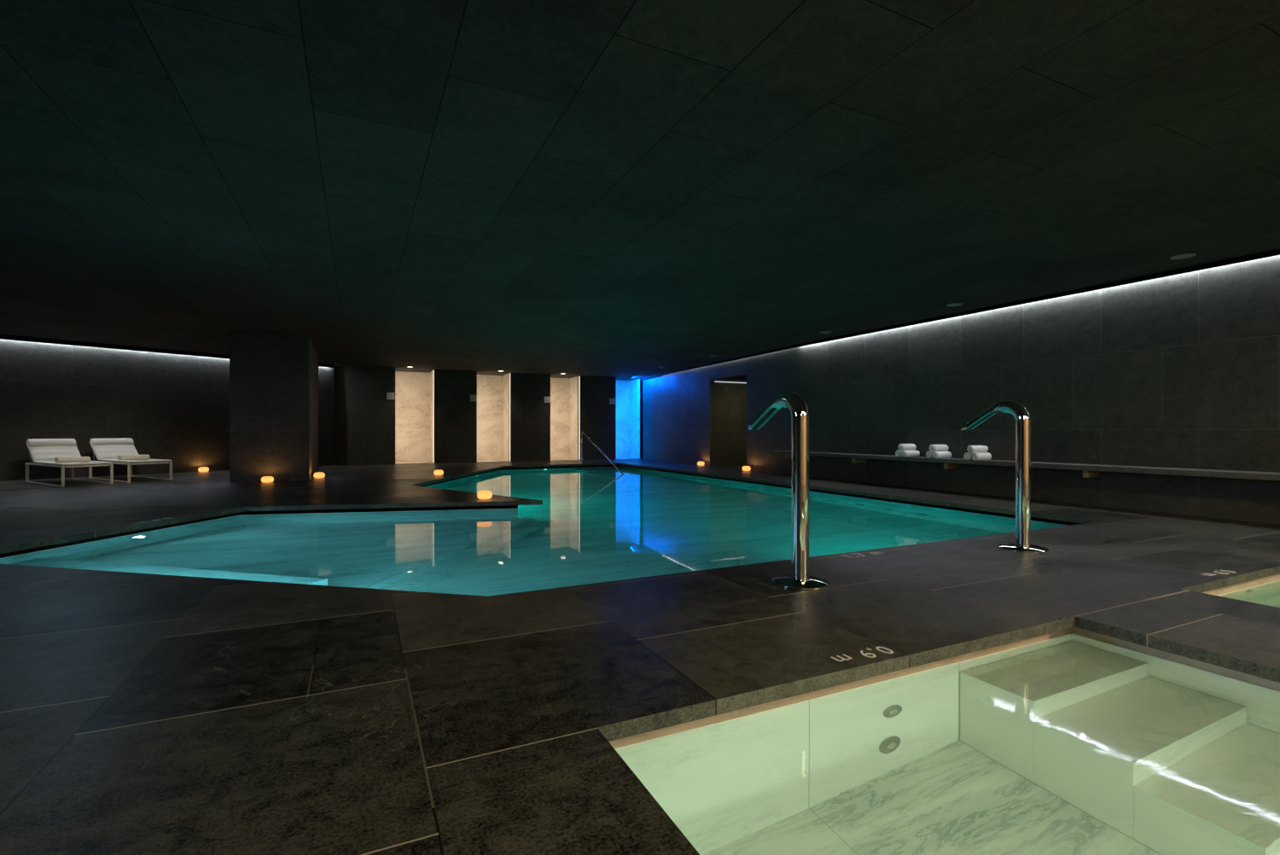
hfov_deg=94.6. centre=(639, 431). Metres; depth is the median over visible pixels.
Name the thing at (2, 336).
trim
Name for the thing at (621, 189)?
ceiling
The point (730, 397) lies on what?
wall
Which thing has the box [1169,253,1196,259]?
recessed light
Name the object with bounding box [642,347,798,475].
wall
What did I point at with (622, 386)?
wall niche
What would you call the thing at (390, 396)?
sign
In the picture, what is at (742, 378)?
ceiling
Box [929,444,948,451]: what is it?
rolled towel
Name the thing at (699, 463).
candle holder
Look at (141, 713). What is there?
floor
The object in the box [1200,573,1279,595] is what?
trim
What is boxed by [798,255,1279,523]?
wall
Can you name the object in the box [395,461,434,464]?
niche
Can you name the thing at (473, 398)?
sign
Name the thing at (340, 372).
wall
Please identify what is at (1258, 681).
pool edge
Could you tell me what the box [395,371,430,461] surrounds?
wall panel
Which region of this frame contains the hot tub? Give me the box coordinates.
[616,634,1279,854]
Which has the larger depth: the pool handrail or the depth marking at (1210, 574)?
the pool handrail
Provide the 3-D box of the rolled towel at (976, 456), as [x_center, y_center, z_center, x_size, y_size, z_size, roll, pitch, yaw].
[5.335,0.387,9.214,0.350,0.115,0.115,0,0,-26]
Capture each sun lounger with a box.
[25,438,113,487]
[88,437,172,482]
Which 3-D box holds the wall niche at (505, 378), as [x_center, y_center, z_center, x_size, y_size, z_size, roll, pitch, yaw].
[-4.506,-0.475,20.100,0.080,2.950,1.149,0,0,-26]
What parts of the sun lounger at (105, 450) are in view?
backrest frame, frame, backrest, seat, frame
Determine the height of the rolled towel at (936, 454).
0.115 m
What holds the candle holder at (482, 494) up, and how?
on the floor
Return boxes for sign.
[386,392,394,400]
[470,394,477,401]
[543,396,550,403]
[609,398,615,404]
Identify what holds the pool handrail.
on the floor
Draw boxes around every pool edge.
[0,464,1082,558]
[608,627,1279,748]
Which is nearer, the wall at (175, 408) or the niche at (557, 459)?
the wall at (175, 408)
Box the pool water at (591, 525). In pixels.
[0,466,1064,596]
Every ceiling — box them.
[0,0,1279,380]
[716,375,746,381]
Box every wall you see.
[0,339,334,481]
[334,366,347,465]
[347,365,642,465]
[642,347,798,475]
[715,379,746,465]
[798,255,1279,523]
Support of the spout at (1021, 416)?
on the floor
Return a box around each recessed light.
[820,331,831,333]
[947,302,962,306]
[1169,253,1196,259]
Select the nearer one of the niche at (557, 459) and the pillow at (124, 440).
the pillow at (124, 440)
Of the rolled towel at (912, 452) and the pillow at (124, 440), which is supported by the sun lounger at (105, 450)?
the pillow at (124, 440)
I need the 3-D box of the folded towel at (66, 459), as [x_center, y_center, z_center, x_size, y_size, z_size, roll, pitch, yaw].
[-10.981,0.542,11.421,0.246,0.105,0.478,0,0,31]
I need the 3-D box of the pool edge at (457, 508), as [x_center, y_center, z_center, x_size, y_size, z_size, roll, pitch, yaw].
[-2.517,1.099,10.446,11.061,0.081,13.999,0,0,-26]
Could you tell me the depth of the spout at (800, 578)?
3.86 m
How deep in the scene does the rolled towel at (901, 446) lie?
10.40 m
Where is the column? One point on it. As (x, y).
(274, 377)
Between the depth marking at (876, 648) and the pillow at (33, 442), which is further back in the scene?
the pillow at (33, 442)
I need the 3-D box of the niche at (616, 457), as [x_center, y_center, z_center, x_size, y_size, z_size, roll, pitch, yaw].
[-0.637,1.019,21.951,1.069,0.062,1.150,0,0,-26]
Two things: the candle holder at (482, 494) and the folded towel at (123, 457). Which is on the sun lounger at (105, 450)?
the folded towel at (123, 457)
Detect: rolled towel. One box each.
[895,449,901,456]
[897,443,916,450]
[901,449,919,456]
[925,451,934,458]
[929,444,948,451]
[932,451,951,458]
[963,452,972,459]
[966,445,988,453]
[971,452,991,459]
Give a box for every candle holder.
[197,466,209,471]
[261,476,273,482]
[313,472,325,478]
[433,470,443,475]
[477,490,492,499]
[697,461,703,465]
[742,465,750,471]
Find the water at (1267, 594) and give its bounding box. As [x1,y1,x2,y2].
[1218,580,1279,607]
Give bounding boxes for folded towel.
[53,456,90,462]
[116,454,150,460]
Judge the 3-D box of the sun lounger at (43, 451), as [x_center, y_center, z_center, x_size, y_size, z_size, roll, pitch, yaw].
[-11.088,0.574,11.451,2.073,0.853,0.730,0,0,31]
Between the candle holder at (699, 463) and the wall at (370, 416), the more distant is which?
the wall at (370, 416)
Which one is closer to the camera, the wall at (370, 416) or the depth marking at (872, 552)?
the depth marking at (872, 552)
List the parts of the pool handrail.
post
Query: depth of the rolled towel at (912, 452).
10.35 m
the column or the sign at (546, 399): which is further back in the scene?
the sign at (546, 399)
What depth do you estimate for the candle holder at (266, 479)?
11.44 m
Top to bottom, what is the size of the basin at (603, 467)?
1.304 m
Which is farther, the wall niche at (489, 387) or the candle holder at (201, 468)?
the wall niche at (489, 387)
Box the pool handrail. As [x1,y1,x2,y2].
[580,431,623,474]
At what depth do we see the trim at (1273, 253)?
8.51 m
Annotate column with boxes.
[229,331,318,482]
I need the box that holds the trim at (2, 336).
[0,334,334,367]
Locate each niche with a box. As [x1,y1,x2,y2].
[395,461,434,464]
[430,369,434,462]
[477,374,502,459]
[477,459,510,462]
[502,372,509,460]
[550,377,569,459]
[550,458,577,460]
[569,375,580,459]
[616,380,629,457]
[616,457,642,459]
[629,378,642,458]
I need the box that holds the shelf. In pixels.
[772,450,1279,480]
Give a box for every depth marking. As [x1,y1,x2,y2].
[830,646,893,661]
[840,552,884,558]
[1203,570,1235,575]
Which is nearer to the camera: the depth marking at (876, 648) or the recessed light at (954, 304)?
the depth marking at (876, 648)
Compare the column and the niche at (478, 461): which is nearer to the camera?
the column
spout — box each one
[747,391,829,589]
[960,400,1049,552]
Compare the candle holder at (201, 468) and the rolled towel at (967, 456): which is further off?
the candle holder at (201, 468)
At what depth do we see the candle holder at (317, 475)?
12.55 m
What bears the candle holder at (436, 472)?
on the floor
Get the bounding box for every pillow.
[27,438,76,446]
[90,437,133,444]
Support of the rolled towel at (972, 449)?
on the rolled towel at (976, 456)
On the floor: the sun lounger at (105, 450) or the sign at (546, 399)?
the sun lounger at (105, 450)
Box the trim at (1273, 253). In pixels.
[640,249,1279,379]
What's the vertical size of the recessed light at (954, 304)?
0.010 m
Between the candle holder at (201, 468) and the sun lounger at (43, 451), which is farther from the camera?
the candle holder at (201, 468)
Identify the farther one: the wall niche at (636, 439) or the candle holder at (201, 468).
the wall niche at (636, 439)
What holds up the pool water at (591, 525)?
in the basin at (603, 467)
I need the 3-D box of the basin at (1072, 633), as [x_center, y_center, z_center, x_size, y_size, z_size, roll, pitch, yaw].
[1.870,1.587,1.039,3.010,0.896,3.640,0,0,-26]
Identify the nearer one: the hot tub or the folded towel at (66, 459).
the hot tub
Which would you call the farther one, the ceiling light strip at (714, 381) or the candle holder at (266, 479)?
the ceiling light strip at (714, 381)
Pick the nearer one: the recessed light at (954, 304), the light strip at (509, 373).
the recessed light at (954, 304)
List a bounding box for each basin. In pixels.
[0,466,1066,558]
[614,633,1279,750]
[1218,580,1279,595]
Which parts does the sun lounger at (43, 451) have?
backrest frame, frame, backrest, seat, frame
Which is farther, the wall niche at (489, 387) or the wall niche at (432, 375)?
the wall niche at (489, 387)
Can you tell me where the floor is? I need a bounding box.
[0,459,1279,854]
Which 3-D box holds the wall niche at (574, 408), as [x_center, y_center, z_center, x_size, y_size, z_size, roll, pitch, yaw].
[-2.308,-0.475,21.152,0.080,2.950,1.149,0,0,-26]
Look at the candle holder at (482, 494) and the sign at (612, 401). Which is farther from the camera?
the sign at (612, 401)
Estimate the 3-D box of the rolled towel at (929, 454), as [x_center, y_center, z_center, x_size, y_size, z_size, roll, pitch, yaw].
[4.985,0.387,9.945,0.350,0.115,0.120,0,0,-23]
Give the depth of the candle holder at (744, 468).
14.88 m
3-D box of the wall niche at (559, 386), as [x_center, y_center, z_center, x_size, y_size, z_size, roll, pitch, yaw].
[-3.096,-0.475,21.467,1.269,2.950,0.100,0,0,-26]
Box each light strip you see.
[509,372,510,460]
[714,381,746,383]
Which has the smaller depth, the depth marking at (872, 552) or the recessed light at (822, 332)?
the depth marking at (872, 552)

